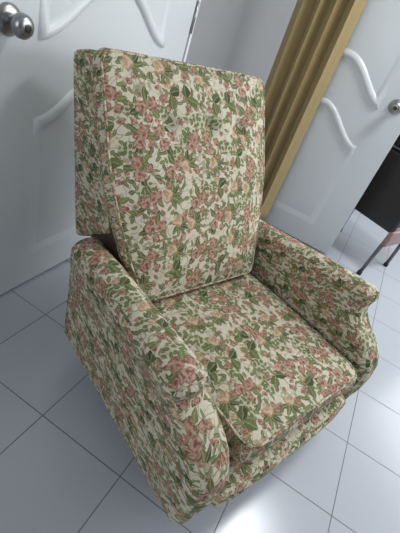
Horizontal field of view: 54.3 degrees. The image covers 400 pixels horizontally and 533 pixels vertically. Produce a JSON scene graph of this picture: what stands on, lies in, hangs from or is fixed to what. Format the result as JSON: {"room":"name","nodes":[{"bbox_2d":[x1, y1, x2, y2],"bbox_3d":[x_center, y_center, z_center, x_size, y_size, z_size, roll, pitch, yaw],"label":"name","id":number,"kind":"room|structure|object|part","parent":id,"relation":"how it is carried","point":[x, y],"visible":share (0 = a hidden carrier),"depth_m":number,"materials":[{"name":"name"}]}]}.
{"room":"living room","nodes":[
{"label":"living room","id":0,"kind":"room"},
{"bbox_2d":[0,209,399,532],"bbox_3d":[0.899,0.635,1.706,3.465,0.050,6.200,31,36,14],"label":"floor","id":1,"kind":"structure","parent":0,"point":[66,466],"depth_m":1.25,"materials":[{"name":"white tile"}]},
{"bbox_2d":[64,48,378,523],"bbox_3d":[0.052,-0.006,1.235,0.868,0.972,1.043,-14,47,-39],"label":"recliner armchair","id":2,"kind":"object","parent":1,"relation":"on","point":[207,332],"visible":1,"depth_m":1.10,"materials":[{"name":"fabric"}]},
{"bbox_3d":[-0.102,-0.356,1.317,0.600,0.557,0.346,-14,47,-39],"label":"backrest","id":3,"kind":"part","parent":2,"relation":"part of","materials":[{"name":"fabric"}]},
{"bbox_3d":[-0.093,-0.073,1.388,0.584,0.255,0.160,-14,47,-39],"label":"hinge frame","id":4,"kind":"part","parent":2,"relation":"part of","materials":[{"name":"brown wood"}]},
{"bbox_3d":[-0.175,0.261,1.008,0.141,0.445,0.705,-14,47,-39],"label":"armrest","id":5,"kind":"part","parent":2,"relation":"part of","materials":[{"name":"fabric"}]},
{"bbox_2d":[92,48,263,299],"bbox_3d":[-0.016,-0.264,1.230,0.632,0.604,0.371,-14,47,-39],"label":"cushion","id":6,"kind":"object","parent":2,"relation":"on","point":[178,147],"depth_m":1.12,"materials":[{"name":"fabric"}]},
{"bbox_2d":[152,274,355,461],"bbox_3d":[0.147,0.244,1.219,0.535,0.096,0.548,-14,47,-39],"label":"seat cushion","id":7,"kind":"object","parent":2,"relation":"on","point":[270,362],"depth_m":1.15,"materials":[{"name":"fabric"}]},
{"bbox_3d":[0.371,0.129,1.467,0.141,0.445,0.706,-14,47,-39],"label":"armrest","id":8,"kind":"part","parent":2,"relation":"part of","materials":[{"name":"fabric"}]},
{"bbox_2d":[265,0,399,253],"bbox_3d":[0.788,-1.048,2.071,0.800,2.028,0.106,31,36,14],"label":"door","id":9,"kind":"structure","parent":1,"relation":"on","point":[355,124],"depth_m":2.22,"materials":[{"name":"white paint"}]},
{"bbox_3d":[1.016,-0.825,2.025,0.059,0.059,0.058,31,36,14],"label":"knob","id":10,"kind":"part","parent":9,"relation":"part of","materials":[{"name":"metal"}]},
{"bbox_2d":[340,134,399,274],"bbox_3d":[1.226,-0.465,2.522,0.510,0.900,0.470,-11,46,-38],"label":"chair","id":11,"kind":"object","parent":1,"relation":"on","point":[380,202],"visible":0.45,"depth_m":2.35,"materials":[{"name":"metal"}]},
{"bbox_3d":[1.100,-0.497,2.369,0.047,0.420,0.460,-11,46,-38],"label":"backrest","id":12,"kind":"part","parent":11,"relation":"part of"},
{"bbox_3d":[1.105,-0.093,2.440,0.098,0.333,0.025,-11,46,-38],"label":"leg","id":13,"kind":"part","parent":11,"relation":"part of","materials":[{"name":"grey metal"}]},
{"bbox_3d":[1.278,-0.194,2.483,0.360,0.110,0.032,-11,46,-38],"label":"rail","id":14,"kind":"part","parent":11,"relation":"part of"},
{"bbox_3d":[1.352,-0.141,2.633,0.033,0.329,0.025,-11,46,-38],"label":"leg","id":15,"kind":"part","parent":11,"relation":"part of","materials":[{"name":"grey metal"}]},
{"bbox_3d":[1.161,-0.665,2.240,0.022,0.022,0.460,-11,46,-38],"label":"trim","id":16,"kind":"part","parent":11,"relation":"part of","materials":[{"name":"metal"}]},
{"bbox_2d":[185,0,296,86],"bbox_3d":[-0.126,-1.195,1.359,0.100,2.550,6.200,31,36,14],"label":"wall","id":17,"kind":"structure","parent":0,"point":[239,36],"depth_m":2.19,"materials":[{"name":"grey paint"}]},
{"bbox_2d":[0,0,199,294],"bbox_3d":[-0.235,-0.844,1.268,0.100,2.028,0.984,31,36,14],"label":"door","id":18,"kind":"structure","parent":17,"relation":"in","point":[39,39],"depth_m":1.28,"materials":[{"name":"white paint"}]},
{"bbox_3d":[-0.445,-0.596,0.962,0.058,0.059,0.059,31,36,14],"label":"knob","id":19,"kind":"part","parent":18,"relation":"part of","materials":[{"name":"metal"}]},
{"bbox_2d":[182,0,200,61],"bbox_3d":[-0.264,-0.869,1.266,0.036,2.075,1.029,31,36,14],"label":"trim","id":20,"kind":"structure","parent":17,"relation":"attached to","point":[189,35],"depth_m":1.72,"materials":[{"name":"white paint"}]},
{"bbox_3d":[0.905,-2.155,1.368,0.670,0.040,0.040,31,36,14],"label":"curtain rod","id":21,"kind":"object","parent":17,"relation":"attached to","visible":0},
{"bbox_2d":[260,0,367,221],"bbox_3d":[0.614,-1.245,2.011,0.340,2.280,0.086,31,36,14],"label":"curtain","id":22,"kind":"object","parent":21,"relation":"hanging from","point":[317,35],"visible":0.66,"depth_m":2.14,"materials":[{"name":"beige fabric"}]}
]}

